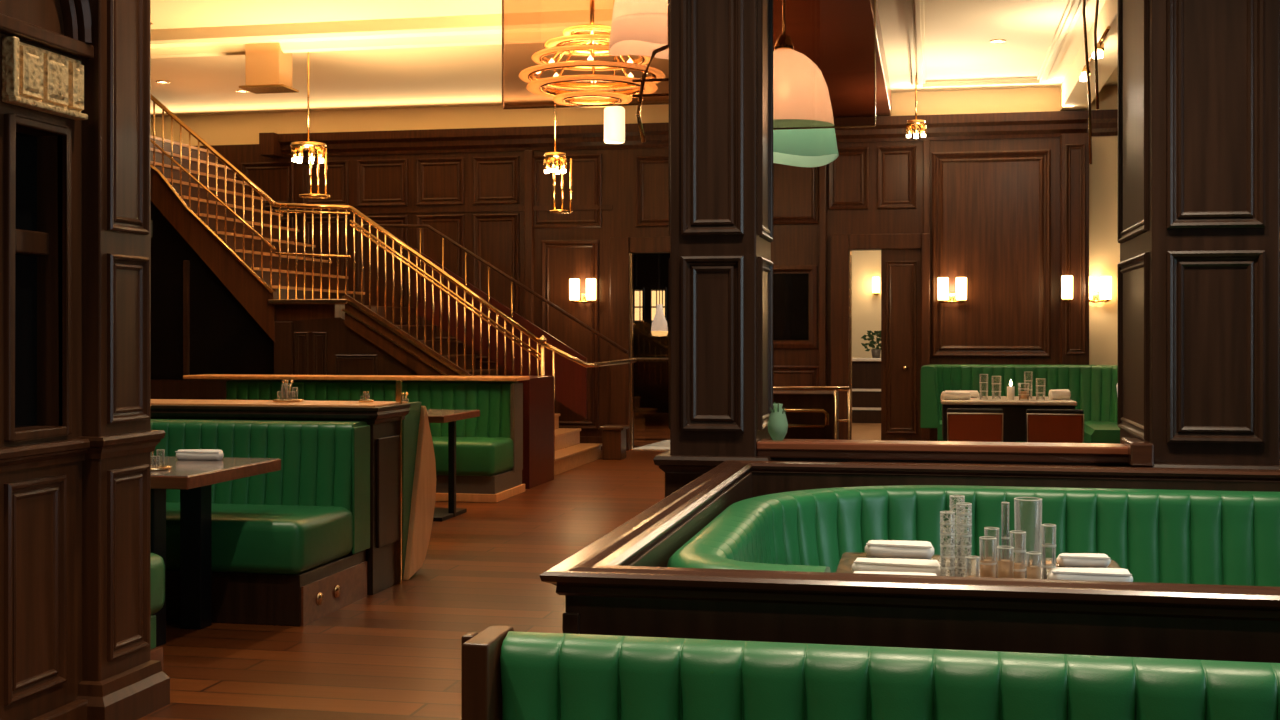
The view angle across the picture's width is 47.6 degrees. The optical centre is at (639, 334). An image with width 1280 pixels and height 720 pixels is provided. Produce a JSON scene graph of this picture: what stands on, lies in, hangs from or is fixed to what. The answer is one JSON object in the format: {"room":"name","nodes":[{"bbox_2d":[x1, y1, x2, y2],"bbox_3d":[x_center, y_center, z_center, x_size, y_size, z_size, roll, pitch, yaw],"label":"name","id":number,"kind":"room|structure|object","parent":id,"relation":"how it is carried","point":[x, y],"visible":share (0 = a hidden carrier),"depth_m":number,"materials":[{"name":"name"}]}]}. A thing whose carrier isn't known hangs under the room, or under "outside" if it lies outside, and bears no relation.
{"room":"restaurant","nodes":[
{"label":"restaurant","id":0,"kind":"room"},
{"bbox_2d":[0,0,93,719],"bbox_3d":[-2.265,-0.730,4.397,0.312,4.300,1.735,0,0,11],"label":"wall","id":1,"kind":"structure","parent":0,"point":[41,479],"depth_m":5.03,"materials":[{"name":"brown wood"}]},
{"bbox_2d":[4,113,71,442],"bbox_3d":[-2.108,-0.190,4.960,0.140,1.092,0.360,0,0,11],"label":"window","id":2,"kind":"structure","parent":1,"relation":"in","point":[23,243],"depth_m":5.04,"materials":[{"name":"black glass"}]},
{"bbox_2d":[2,36,87,119],"bbox_3d":[-2.029,-0.873,4.959,0.055,0.215,0.420,0,0,11],"label":"relief plaque","id":3,"kind":"object","parent":1,"relation":"attached to","point":[35,78],"visible":1,"depth_m":4.90,"materials":[{"name":"stone"}]},
{"bbox_2d":[151,201,273,379],"bbox_3d":[-5.908,-0.090,15.433,4.360,3.020,0.050,0,0,11],"label":"wall","id":4,"kind":"structure","parent":0,"point":[225,338],"depth_m":15.16,"materials":[{"name":"black glass"}]},
{"bbox_2d":[183,260,189,379],"bbox_3d":[-5.711,-0.155,15.348,2.040,1.250,0.040,0,0,11],"label":"trim","id":5,"kind":"structure","parent":4,"relation":"attached to","point":[186,263],"depth_m":15.13,"materials":[{"name":"brown wood"}]},
{"bbox_2d":[151,380,226,399],"bbox_3d":[-5.930,0.945,15.377,4.340,0.950,0.070,0,0,11],"label":"trim","id":6,"kind":"structure","parent":4,"relation":"attached to","point":[160,389],"depth_m":15.09,"materials":[{"name":"brown wood"}]},
{"bbox_2d":[137,413,880,719],"bbox_3d":[-1.275,1.464,13.002,14.800,0.112,29.000,0,0,11],"label":"floor","id":7,"kind":"structure","parent":0,"point":[394,652],"depth_m":7.11,"materials":[{"name":"brown wood"}]},
{"bbox_2d":[76,0,169,719],"bbox_3d":[-2.085,-0.730,5.409,0.470,4.300,0.450,0,0,11],"label":"pillar","id":8,"kind":"structure","parent":7,"relation":"on","point":[121,680],"depth_m":5.30,"materials":[{"name":"wood"}]},
{"bbox_2d":[151,553,164,670],"bbox_3d":[-3.345,0.960,6.145,2.630,0.920,0.580,0,0,11],"label":"banquette","id":9,"kind":"object","parent":7,"relation":"on","point":[157,562],"visible":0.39,"depth_m":6.08,"materials":[{"name":"leather"}]},
{"bbox_2d":[151,456,280,646],"bbox_3d":[-2.583,1.020,6.972,1.400,0.800,0.940,0,0,11],"label":"dining table","id":10,"kind":"object","parent":7,"relation":"on","point":[194,479],"visible":0.63,"depth_m":6.99,"materials":[{"name":"brown wood"}]},
{"bbox_2d":[151,449,171,470],"bbox_3d":[-2.255,0.548,6.672,0.200,0.144,0.197,0,0,11],"label":"centrepiece","id":11,"kind":"object","parent":10,"relation":"on","point":[154,467],"visible":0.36,"depth_m":6.67,"materials":[{"name":"glass"}]},
{"bbox_2d":[151,465,171,470],"bbox_3d":[-2.255,0.613,6.672,0.200,0.014,0.197,0,0,11],"label":"tray","id":12,"kind":"object","parent":11,"relation":"on","point":[153,467],"depth_m":6.64,"materials":[{"name":"gold metal"}]},
{"bbox_2d":[175,449,223,459],"bbox_3d":[-2.183,0.593,7.190,0.240,0.053,0.075,0,0,6],"label":"rolled napkin","id":13,"kind":"object","parent":10,"relation":"on","point":[182,454],"visible":1,"depth_m":7.16,"materials":[{"name":"white fabric"}]},
{"bbox_2d":[151,419,369,625],"bbox_3d":[-2.933,0.943,7.730,2.815,0.954,0.890,0,0,11],"label":"banquette","id":14,"kind":"object","parent":7,"relation":"on","point":[290,543],"visible":0.41,"depth_m":7.55,"materials":[{"name":"leather"}]},
{"bbox_2d":[151,381,410,594],"bbox_3d":[-3.656,0.840,8.568,4.670,1.160,0.530,0,0,11],"label":"wall","id":15,"kind":"structure","parent":7,"relation":"on","point":[384,418],"depth_m":8.05,"materials":[{"name":"brown wood"}]},
{"bbox_2d":[273,379,303,401],"bbox_3d":[-2.024,0.319,8.339,0.180,0.130,0.177,0,0,11],"label":"centrepiece","id":16,"kind":"object","parent":15,"relation":"on","point":[287,394],"visible":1,"depth_m":8.33,"materials":[{"name":"glass"}]},
{"bbox_2d":[273,399,303,401],"bbox_3d":[-2.024,0.377,8.339,0.180,0.014,0.177,0,0,11],"label":"tray","id":17,"kind":"object","parent":16,"relation":"on","point":[275,400],"depth_m":8.28,"materials":[{"name":"gold metal"}]},
{"bbox_2d":[358,391,373,402],"bbox_3d":[-1.565,0.352,8.288,0.090,0.065,0.089,0,0,11],"label":"centrepiece","id":18,"kind":"object","parent":15,"relation":"on","point":[365,400],"visible":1,"depth_m":8.28,"materials":[{"name":"glass"}]},
{"bbox_2d":[358,399,373,402],"bbox_3d":[-1.565,0.377,8.288,0.090,0.014,0.089,0,0,11],"label":"tray","id":19,"kind":"object","parent":18,"relation":"on","point":[364,400],"depth_m":8.25,"materials":[{"name":"gold metal"}]},
{"bbox_2d":[183,374,529,502],"bbox_3d":[-2.681,0.897,13.059,3.220,1.045,1.000,0,0,11],"label":"banquette","id":20,"kind":"object","parent":7,"relation":"on","point":[489,446],"visible":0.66,"depth_m":12.96,"materials":[{"name":"leather"}]},
{"bbox_2d":[151,94,636,475],"bbox_3d":[-2.872,-0.639,15.993,5.554,4.118,2.562,0,0,11],"label":"staircase","id":21,"kind":"structure","parent":7,"relation":"on","point":[316,326],"depth_m":15.17,"materials":[{"name":"brown wood"}]},
{"bbox_2d":[402,402,435,579],"bbox_3d":[-2.587,0.910,8.890,2.640,1.020,0.500,0,0,11],"label":"booth end panel","id":22,"kind":"object","parent":7,"relation":"on","point":[418,456],"visible":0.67,"depth_m":8.56,"materials":[{"name":"wood"}]},
{"bbox_2d":[427,409,479,521],"bbox_3d":[-2.177,1.015,11.551,1.600,0.810,0.900,0,0,11],"label":"dining table","id":23,"kind":"object","parent":7,"relation":"on","point":[451,416],"visible":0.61,"depth_m":11.30,"materials":[{"name":"brown wood"}]},
{"bbox_2d":[476,375,553,488],"bbox_3d":[-1.314,0.910,13.877,0.780,1.020,0.900,0,0,11],"label":"wall","id":24,"kind":"structure","parent":7,"relation":"on","point":[538,392],"depth_m":13.67,"materials":[{"name":"red wood"}]},
{"bbox_2d":[653,0,772,497],"bbox_3d":[0.328,-0.730,5.768,0.440,4.300,0.630,0,0,11],"label":"pillar","id":25,"kind":"structure","parent":7,"relation":"on","point":[721,51],"depth_m":5.51,"materials":[{"name":"wood"}]},
{"bbox_2d":[771,386,850,439],"bbox_3d":[0.778,0.864,8.915,1.050,1.112,0.512,0,0,11],"label":"trolley","id":26,"kind":"object","parent":7,"relation":"on","point":[812,413],"visible":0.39,"depth_m":8.67,"materials":[{"name":"brown wood"}]},
{"bbox_2d":[852,358,880,422],"bbox_3d":[3.810,0.895,23.382,1.300,1.050,0.550,0,0,11],"label":"sideboard","id":27,"kind":"object","parent":7,"relation":"on","point":[866,372],"visible":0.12,"depth_m":23.18,"materials":[{"name":"wood"}]},
{"bbox_2d":[861,331,880,357],"bbox_3d":[3.796,0.147,23.324,0.492,0.446,0.286,0,0,11],"label":"potted plant","id":28,"kind":"object","parent":27,"relation":"on","point":[876,352],"visible":0.84,"depth_m":23.29,"materials":[{"name":"green plant"}]},
{"bbox_2d":[461,626,1279,719],"bbox_3d":[0.974,0.972,2.074,2.703,0.897,0.750,0,0,11],"label":"banquette","id":29,"kind":"object","parent":7,"relation":"on","point":[507,673],"visible":1,"depth_m":2.40,"materials":[{"name":"leather"}]},
{"bbox_2d":[539,460,1279,662],"bbox_3d":[1.554,0.942,3.820,3.051,0.957,2.602,0,0,11],"label":"wall","id":30,"kind":"structure","parent":7,"relation":"on","point":[621,583],"depth_m":2.78,"materials":[{"name":"brown wood"}]},
{"bbox_2d":[756,438,1153,466],"bbox_3d":[1.153,0.902,5.419,1.425,1.035,0.280,0,0,11],"label":"wall","id":31,"kind":"structure","parent":7,"relation":"on","point":[1132,452],"depth_m":5.36,"materials":[{"name":"brown wood"}]},
{"bbox_2d":[767,402,787,440],"bbox_3d":[0.530,0.332,5.584,0.080,0.146,0.080,0,0,11],"label":"vase","id":32,"kind":"object","parent":31,"relation":"on","point":[777,424],"visible":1,"depth_m":5.56,"materials":[{"name":"teal ceramic"}]},
{"bbox_2d":[667,485,1279,586],"bbox_3d":[1.440,0.968,3.965,2.520,0.904,1.990,0,0,11],"label":"banquette","id":33,"kind":"object","parent":7,"relation":"on","point":[1210,537],"visible":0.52,"depth_m":4.77,"materials":[{"name":"leather"}]},
{"bbox_2d":[947,408,1002,441],"bbox_3d":[2.972,1.033,12.899,0.480,0.775,0.538,0,0,11],"label":"dining chair","id":34,"kind":"object","parent":7,"relation":"on","point":[963,424],"visible":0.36,"depth_m":12.65,"materials":[{"name":"orange leather"}]},
{"bbox_2d":[835,552,1120,578],"bbox_3d":[0.945,1.045,4.013,0.810,0.750,0.800,0,0,11],"label":"dining table","id":35,"kind":"object","parent":7,"relation":"on","point":[848,558],"visible":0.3,"depth_m":4.25,"materials":[{"name":"brown wood"}]},
{"bbox_2d":[854,571,936,575],"bbox_3d":[0.663,0.643,3.776,0.235,0.053,0.075,0,0,13],"label":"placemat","id":36,"kind":"object","parent":35,"relation":"on","point":[863,572],"visible":0.18,"depth_m":3.77,"materials":[{"name":"white fabric"}]},
{"bbox_2d":[852,558,940,575],"bbox_3d":[0.709,0.643,4.001,0.245,0.053,0.075,0,0,14],"label":"rolled napkin","id":37,"kind":"object","parent":35,"relation":"on","point":[860,564],"visible":0.59,"depth_m":3.97,"materials":[{"name":"white fabric"}]},
{"bbox_2d":[865,540,933,558],"bbox_3d":[0.779,0.643,4.354,0.205,0.053,0.075,0,0,13],"label":"rolled napkin","id":38,"kind":"object","parent":35,"relation":"on","point":[900,549],"visible":0.97,"depth_m":4.33,"materials":[{"name":"white fabric"}]},
{"bbox_2d":[940,511,954,575],"bbox_3d":[0.809,0.568,3.815,0.040,0.205,0.040,0,0,11],"label":"drinking glass","id":39,"kind":"object","parent":35,"relation":"on","point":[943,567],"visible":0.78,"depth_m":3.81,"materials":[{"name":"clear glass"}]},
{"bbox_2d":[949,495,964,575],"bbox_3d":[0.859,0.552,3.928,0.042,0.235,0.042,0,0,11],"label":"drinking glass","id":40,"kind":"object","parent":35,"relation":"on","point":[951,505],"visible":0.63,"depth_m":3.92,"materials":[{"name":"clear glass"}]},
{"bbox_2d":[956,502,971,576],"bbox_3d":[0.857,0.557,3.836,0.042,0.225,0.042,0,0,11],"label":"drinking glass","id":41,"kind":"object","parent":35,"relation":"on","point":[968,546],"visible":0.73,"depth_m":3.83,"materials":[{"name":"clear glass"}]},
{"bbox_2d":[965,556,979,576],"bbox_3d":[0.863,0.623,3.764,0.037,0.095,0.037,0,0,11],"label":"drinking glass","id":42,"kind":"object","parent":35,"relation":"on","point":[966,557],"visible":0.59,"depth_m":3.76,"materials":[{"name":"glass"}]},
{"bbox_2d":[979,536,996,577],"bbox_3d":[0.920,0.603,3.834,0.046,0.135,0.046,0,0,11],"label":"drinking glass","id":43,"kind":"object","parent":35,"relation":"on","point":[987,566],"visible":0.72,"depth_m":3.82,"materials":[{"name":"glass"}]},
{"bbox_2d":[984,527,998,577],"bbox_3d":[0.958,0.598,3.949,0.041,0.145,0.041,0,0,11],"label":"drinking glass","id":44,"kind":"object","parent":35,"relation":"on","point":[985,528],"visible":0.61,"depth_m":3.94,"materials":[{"name":"glass"}]},
{"bbox_2d":[997,546,1013,577],"bbox_3d":[0.949,0.610,3.767,0.043,0.120,0.043,0,0,11],"label":"drinking glass","id":45,"kind":"object","parent":35,"relation":"on","point":[1004,567],"visible":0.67,"depth_m":3.75,"materials":[{"name":"glass"}]},
{"bbox_2d":[1001,502,1009,559],"bbox_3d":[1.028,0.570,4.078,0.023,0.200,0.023,0,0,11],"label":"drinking glass","id":46,"kind":"object","parent":35,"relation":"on","point":[1003,537],"visible":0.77,"depth_m":4.07,"materials":[{"name":"glass"}]},
{"bbox_2d":[1009,530,1025,578],"bbox_3d":[1.000,0.595,3.838,0.044,0.150,0.044,0,0,11],"label":"drinking glass","id":47,"kind":"object","parent":35,"relation":"on","point":[1019,569],"visible":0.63,"depth_m":3.82,"materials":[{"name":"glass"}]},
{"bbox_2d":[1014,497,1041,577],"bbox_3d":[1.057,0.557,3.949,0.076,0.225,0.076,0,0,11],"label":"drinking glass","id":48,"kind":"object","parent":35,"relation":"on","point":[1037,547],"visible":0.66,"depth_m":3.93,"materials":[{"name":"glass"}]},
{"bbox_2d":[1026,551,1040,578],"bbox_3d":[1.014,0.615,3.734,0.039,0.110,0.039,0,0,11],"label":"drinking glass","id":49,"kind":"object","parent":35,"relation":"on","point":[1032,571],"visible":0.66,"depth_m":3.72,"materials":[{"name":"glass"}]},
{"bbox_2d":[1030,560,1056,566],"bbox_3d":[1.161,0.666,4.224,0.100,0.007,0.080,0,0,11],"label":"wooden coaster","id":50,"kind":"object","parent":35,"relation":"on","point":[1047,562],"visible":0.16,"depth_m":4.22,"materials":[{"name":"beige wood"}]},
{"bbox_2d":[1041,524,1055,578],"bbox_3d":[1.088,0.588,3.861,0.040,0.165,0.040,0,0,11],"label":"drinking glass","id":51,"kind":"object","parent":35,"relation":"on","point":[1044,565],"visible":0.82,"depth_m":3.85,"materials":[{"name":"glass"}]},
{"bbox_2d":[1056,553,1110,567],"bbox_3d":[1.282,0.650,4.191,0.150,0.039,0.055,0,0,8],"label":"rolled napkin","id":52,"kind":"object","parent":35,"relation":"on","point":[1063,559],"visible":1,"depth_m":4.17,"materials":[{"name":"white fabric"}]},
{"bbox_3d":[1.192,0.668,3.831,0.235,0.004,0.180,0,0,11],"label":"placemat","id":53,"kind":"object","parent":35,"relation":"on","visible":0},
{"bbox_2d":[1048,567,1132,581],"bbox_3d":[1.190,0.640,3.833,0.215,0.050,0.070,0,0,9],"label":"rolled napkin","id":54,"kind":"object","parent":53,"relation":"on","point":[1058,573],"visible":0.66,"depth_m":3.81,"materials":[{"name":"white fabric"}]},
{"bbox_2d":[940,396,1076,441],"bbox_3d":[3.506,1.015,13.908,1.220,0.810,1.150,0,0,11],"label":"dining table","id":55,"kind":"object","parent":7,"relation":"on","point":[1014,412],"visible":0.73,"depth_m":13.37,"materials":[{"name":"wood"}]},
{"bbox_2d":[941,391,970,399],"bbox_3d":[2.982,0.570,13.684,0.280,0.080,0.112,0,0,11],"label":"rolled napkin","id":56,"kind":"object","parent":55,"relation":"on","point":[945,395],"visible":1,"depth_m":13.64,"materials":[{"name":"white fabric"}]},
{"bbox_2d":[946,390,978,397],"bbox_3d":[3.129,0.575,14.114,0.340,0.071,0.100,0,0,11],"label":"rolled napkin","id":57,"kind":"object","parent":55,"relation":"on","point":[974,394],"visible":0.39,"depth_m":14.06,"materials":[{"name":"white fabric"}]},
{"bbox_2d":[979,374,987,399],"bbox_3d":[3.256,0.490,13.728,0.084,0.240,0.084,0,0,11],"label":"drinking glass","id":58,"kind":"object","parent":55,"relation":"on","point":[980,382],"visible":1,"depth_m":13.71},
{"bbox_2d":[991,376,1000,398],"bbox_3d":[3.393,0.500,13.803,0.094,0.220,0.094,0,0,11],"label":"drinking glass","id":59,"kind":"object","parent":55,"relation":"on","point":[992,383],"visible":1,"depth_m":13.78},
{"bbox_2d":[1007,380,1014,400],"bbox_3d":[3.462,0.510,13.534,0.070,0.200,0.070,0,0,11],"label":"candle","id":60,"kind":"object","parent":55,"relation":"on","point":[1010,389],"visible":1,"depth_m":13.51,"materials":[{"name":"white wax"}]},
{"bbox_2d":[1018,383,1029,399],"bbox_3d":[3.589,0.530,13.559,0.104,0.160,0.104,0,0,11],"label":"drinking glass","id":61,"kind":"object","parent":55,"relation":"on","point":[1022,394],"visible":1,"depth_m":13.53,"materials":[{"name":"glass"}]},
{"bbox_2d":[1024,372,1032,398],"bbox_3d":[3.707,0.480,13.842,0.084,0.260,0.084,0,0,11],"label":"drinking glass","id":62,"kind":"object","parent":55,"relation":"on","point":[1025,380],"visible":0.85,"depth_m":13.82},
{"bbox_2d":[1036,378,1045,399],"bbox_3d":[3.765,0.510,13.626,0.094,0.200,0.094,0,0,11],"label":"drinking glass","id":63,"kind":"object","parent":55,"relation":"on","point":[1037,385],"visible":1,"depth_m":13.61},
{"bbox_2d":[1048,389,1070,399],"bbox_3d":[3.962,0.561,13.693,0.200,0.098,0.137,0,0,6],"label":"rolled napkin","id":64,"kind":"object","parent":55,"relation":"on","point":[1056,394],"visible":1,"depth_m":13.64,"materials":[{"name":"white fabric"}]},
{"bbox_2d":[921,364,1119,443],"bbox_3d":[4.247,0.878,15.677,2.380,1.084,1.810,0,0,11],"label":"banquette","id":65,"kind":"object","parent":7,"relation":"on","point":[1093,388],"visible":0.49,"depth_m":16.28,"materials":[{"name":"leather"}]},
{"bbox_2d":[1026,409,1083,442],"bbox_3d":[3.634,1.033,12.766,0.480,0.775,0.538,0,0,11],"label":"dining chair","id":66,"kind":"object","parent":7,"relation":"on","point":[1042,425],"visible":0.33,"depth_m":12.51,"materials":[{"name":"orange leather"}]},
{"bbox_2d":[1118,0,1279,469],"bbox_3d":[2.134,-0.730,5.595,0.540,4.300,1.000,0,0,11],"label":"pillar","id":67,"kind":"structure","parent":7,"relation":"on","point":[1199,80],"depth_m":5.16,"materials":[{"name":"wood"}]},
{"bbox_2d":[151,0,1117,116],"bbox_3d":[-1.275,-2.930,13.002,14.800,0.100,29.000,0,0,11],"label":"ceiling","id":68,"kind":"structure","parent":0,"point":[448,76],"depth_m":15.16,"materials":[{"name":"paint"}]},
{"bbox_2d":[156,81,169,83],"bbox_3d":[-5.423,-2.874,16.484,0.160,0.012,0.158,0,0,11],"label":"recessed light","id":69,"kind":"object","parent":68,"relation":"in","point":[163,82],"visible":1,"depth_m":16.48,"materials":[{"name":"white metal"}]},
{"bbox_2d":[239,42,298,93],"bbox_3d":[-3.574,-2.620,13.972,0.450,0.520,0.360,0,0,11],"label":"drum pendant","id":70,"kind":"object","parent":68,"relation":"hanging from","point":[268,69],"visible":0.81,"depth_m":13.83,"materials":[{"name":"fabric"}]},
{"bbox_2d":[290,52,330,198],"bbox_3d":[-3.254,-2.120,14.316,0.400,1.520,0.357,0,0,11],"label":"pendant","id":71,"kind":"object","parent":68,"relation":"hanging from","point":[297,148],"visible":1,"depth_m":14.27,"materials":[{"name":"metal"}]},
{"bbox_2d":[151,9,612,58],"bbox_3d":[-4.020,-2.790,13.807,8.700,0.180,0.500,0,0,11],"label":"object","id":72,"kind":"structure","parent":68,"relation":"attached to","point":[529,27],"depth_m":13.44,"materials":[{"name":"paint"}]},
{"bbox_2d":[543,53,571,213],"bbox_3d":[-0.774,-2.005,13.412,0.222,1.750,0.222,0,0,-34],"label":"pendant","id":73,"kind":"object","parent":68,"relation":"hanging from","point":[555,162],"visible":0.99,"depth_m":13.39,"materials":[{"name":"metal"}]},
{"bbox_2d":[502,0,668,108],"bbox_3d":[-0.195,-2.007,7.183,1.012,1.746,0.022,0,0,11],"label":"glass screen","id":74,"kind":"object","parent":68,"relation":"hanging from","point":[502,0],"visible":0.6,"depth_m":7.25,"materials":[{"name":"glass"}]},
{"bbox_2d":[519,0,665,106],"bbox_3d":[-0.373,-2.350,11.292,1.144,1.060,1.144,0,0,11],"label":"chandelier","id":75,"kind":"object","parent":68,"relation":"hanging from","point":[537,85],"visible":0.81,"depth_m":11.12,"materials":[{"name":"gold metal"}]},
{"bbox_2d":[604,0,624,143],"bbox_3d":[-0.216,-2.255,12.281,0.180,1.250,0.177,0,0,11],"label":"pendant","id":76,"kind":"object","parent":68,"relation":"hanging from","point":[614,117],"visible":0.91,"depth_m":12.21,"materials":[{"name":"white glass"}]},
{"bbox_2d":[608,0,668,58],"bbox_3d":[0.079,-2.331,9.162,0.560,1.098,0.560,0,0,11],"label":"pendant lamp","id":77,"kind":"object","parent":68,"relation":"hanging from","point":[638,27],"visible":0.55,"depth_m":8.94,"materials":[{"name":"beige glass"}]},
{"bbox_2d":[634,254,644,321],"bbox_3d":[-0.049,-1.530,19.794,0.212,2.700,0.120,0,0,11],"label":"lantern","id":78,"kind":"object","parent":68,"relation":"hanging from","point":[639,296],"visible":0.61,"depth_m":19.74,"materials":[{"name":"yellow glass"}]},
{"bbox_2d":[632,0,668,142],"bbox_3d":[0.074,-1.814,7.736,0.230,1.572,0.024,0,0,11],"label":"lamp","id":79,"kind":"object","parent":68,"relation":"hanging from","point":[643,79],"visible":0.76,"depth_m":7.74,"materials":[{"name":"metal"}]},
{"bbox_2d":[650,254,666,321],"bbox_3d":[0.255,-1.530,19.733,0.212,2.700,0.120,0,0,11],"label":"lantern","id":80,"kind":"object","parent":68,"relation":"hanging from","point":[654,295],"visible":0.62,"depth_m":19.70,"materials":[{"name":"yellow glass"}]},
{"bbox_2d":[651,254,667,336],"bbox_3d":[0.255,-1.430,18.917,0.230,2.900,0.230,0,0,11],"label":"lamp","id":81,"kind":"object","parent":68,"relation":"hanging from","point":[659,327],"visible":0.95,"depth_m":18.85,"materials":[{"name":"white glass"}]},
{"bbox_2d":[773,0,838,166],"bbox_3d":[0.794,-1.916,8.000,0.600,1.928,0.600,0,0,11],"label":"pendant lamp","id":82,"kind":"object","parent":68,"relation":"hanging from","point":[801,98],"visible":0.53,"depth_m":7.78,"materials":[{"name":"green glass"}]},
{"bbox_2d":[773,0,875,129],"bbox_3d":[0.830,-1.937,6.978,0.602,1.886,0.022,0,0,11],"label":"glass screen","id":83,"kind":"object","parent":68,"relation":"hanging from","point":[874,125],"visible":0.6,"depth_m":6.91,"materials":[{"name":"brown glass"}]},
{"bbox_2d":[906,72,926,138],"bbox_3d":[3.030,-2.522,15.915,0.207,0.715,0.207,0,0,-34],"label":"pendant","id":84,"kind":"object","parent":68,"relation":"hanging from","point":[915,124],"visible":1,"depth_m":15.88,"materials":[{"name":"metal"}]},
{"bbox_2d":[905,0,1088,86],"bbox_3d":[3.344,-2.850,13.863,1.536,0.060,5.300,0,0,11],"label":"trim","id":85,"kind":"structure","parent":68,"relation":"attached to","point":[1072,14],"depth_m":14.47,"materials":[{"name":"beige paint"}]},
{"bbox_2d":[990,39,1005,42],"bbox_3d":[3.501,-2.874,14.189,0.160,0.012,0.158,0,0,11],"label":"recessed light","id":86,"kind":"object","parent":68,"relation":"in","point":[994,40],"visible":1,"depth_m":14.18,"materials":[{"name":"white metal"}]},
{"bbox_2d":[151,86,1119,446],"bbox_3d":[-0.176,-0.730,17.984,14.600,4.300,0.200,0,0,11],"label":"wall","id":87,"kind":"structure","parent":0,"point":[791,244],"depth_m":17.83,"materials":[{"name":"brown wood"}]},
{"bbox_2d":[569,278,595,302],"bbox_3d":[-0.702,-0.542,17.905,0.338,0.305,0.167,0,0,11],"label":"wall sconce","id":88,"kind":"object","parent":87,"relation":"attached to","point":[589,296],"visible":1,"depth_m":17.85,"materials":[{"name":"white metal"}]},
{"bbox_2d":[218,146,1050,449],"bbox_3d":[-1.171,-0.410,18.058,12.620,3.660,0.044,0,0,11],"label":"panelling","id":89,"kind":"object","parent":87,"relation":"attached to","point":[991,210],"visible":0.45,"depth_m":17.82,"materials":[{"name":"brown wood"}]},
{"bbox_2d":[610,237,669,450],"bbox_3d":[0.325,0.105,17.838,1.360,2.630,0.310,0,0,11],"label":"door frame","id":90,"kind":"structure","parent":87,"relation":"in","point":[622,249],"depth_m":17.80,"materials":[{"name":"brown wood"}]},
{"bbox_2d":[259,109,1117,157],"bbox_3d":[1.050,-2.440,17.489,12.000,0.280,0.310,0,0,11],"label":"trim","id":91,"kind":"structure","parent":87,"relation":"attached to","point":[1047,124],"depth_m":17.80,"materials":[{"name":"brown wood"}]},
{"bbox_2d":[524,140,929,386],"bbox_3d":[0.996,-0.440,17.601,4.950,3.720,0.090,0,0,11],"label":"trim","id":92,"kind":"structure","parent":87,"relation":"attached to","point":[528,154],"depth_m":17.32,"materials":[{"name":"brown wood"}]},
{"bbox_2d":[773,265,816,347],"bbox_3d":[1.623,-0.340,17.497,1.020,1.000,0.050,0,0,11],"label":"wall screen","id":93,"kind":"object","parent":87,"relation":"attached to","point":[794,286],"visible":0.63,"depth_m":17.44,"materials":[{"name":"brown glass"}]},
{"bbox_2d":[773,0,890,117],"bbox_3d":[0.858,-2.740,11.301,1.850,0.280,12.500,0,0,11],"label":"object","id":94,"kind":"structure","parent":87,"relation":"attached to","point":[837,36],"depth_m":13.07,"materials":[{"name":"brown wood"}]},
{"bbox_2d":[831,233,929,440],"bbox_3d":[2.874,0.105,17.328,1.160,2.630,0.310,0,0,11],"label":"door","id":95,"kind":"structure","parent":87,"relation":"in","point":[905,258],"depth_m":17.22,"materials":[{"name":"brown wood"}]},
{"bbox_2d":[937,277,966,302],"bbox_3d":[3.666,-0.522,17.031,0.338,0.305,0.167,0,0,11],"label":"wall sconce","id":96,"kind":"object","parent":87,"relation":"attached to","point":[960,295],"visible":1,"depth_m":16.98,"materials":[{"name":"glass"}]},
{"bbox_2d":[1061,275,1072,301],"bbox_3d":[4.862,-0.522,16.506,0.128,0.305,0.167,0,0,11],"label":"wall sconce","id":97,"kind":"object","parent":87,"relation":"attached to","point":[1066,280],"visible":1,"depth_m":16.44,"materials":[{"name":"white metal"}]},
{"bbox_2d":[1060,133,1088,364],"bbox_3d":[5.001,-0.440,16.692,0.300,3.720,0.302,0,0,11],"label":"trim","id":98,"kind":"structure","parent":87,"relation":"attached to","point":[1074,148],"depth_m":16.57,"materials":[{"name":"brown wood"}]},
{"bbox_2d":[1060,0,1117,110],"bbox_3d":[3.805,-2.740,10.712,0.300,0.280,12.500,0,0,11],"label":"trim","id":99,"kind":"structure","parent":87,"relation":"attached to","point":[1073,92],"depth_m":14.26,"materials":[{"name":"paint"}]},
{"bbox_2d":[1080,26,1110,81],"bbox_3d":[4.095,-2.482,13.152,0.103,0.185,2.200,0,0,11],"label":"track spotlight","id":100,"kind":"object","parent":99,"relation":"attached to","point":[1100,45],"visible":0.79,"depth_m":12.61,"materials":[{"name":"gold metal"}]},
{"bbox_2d":[1089,276,1111,302],"bbox_3d":[5.260,-0.522,16.712,0.338,0.305,0.167,0,0,11],"label":"wall sconce","id":101,"kind":"object","parent":87,"relation":"attached to","point":[1105,281],"visible":0.8,"depth_m":16.64,"materials":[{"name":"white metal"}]},
{"bbox_2d":[634,254,669,412],"bbox_3d":[1.039,-0.730,26.358,3.700,4.300,0.100,0,0,11],"label":"wall","id":102,"kind":"structure","parent":0,"point":[651,376],"depth_m":26.48,"materials":[{"name":"black paint"}]},
{"bbox_2d":[852,250,880,357],"bbox_3d":[4.177,-0.730,24.201,2.900,4.300,0.100,0,0,11],"label":"wall","id":103,"kind":"structure","parent":0,"point":[866,306],"depth_m":24.23,"materials":[{"name":"beige paint"}]},
{"bbox_2d":[872,277,879,294],"bbox_3d":[3.926,-0.812,24.118,0.128,0.305,0.167,0,0,11],"label":"wall sconce","id":104,"kind":"object","parent":103,"relation":"attached to","point":[875,280],"visible":1,"depth_m":24.04,"materials":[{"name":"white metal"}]},
{"bbox_2d":[1082,0,1098,163],"bbox_3d":[2.064,-1.690,6.624,0.082,1.820,0.014,0,0,11],"label":"pendant","id":105,"kind":"object","parent":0,"point":[1084,1],"visible":1,"depth_m":6.62,"materials":[{"name":"metal"}]},
{"bbox_2d":[1279,228,1279,459],"bbox_3d":[5.883,-0.730,11.571,0.200,4.300,29.000,0,0,11],"label":"wall","id":106,"kind":"structure","parent":0,"point":[1279,228],"depth_m":14.38,"materials":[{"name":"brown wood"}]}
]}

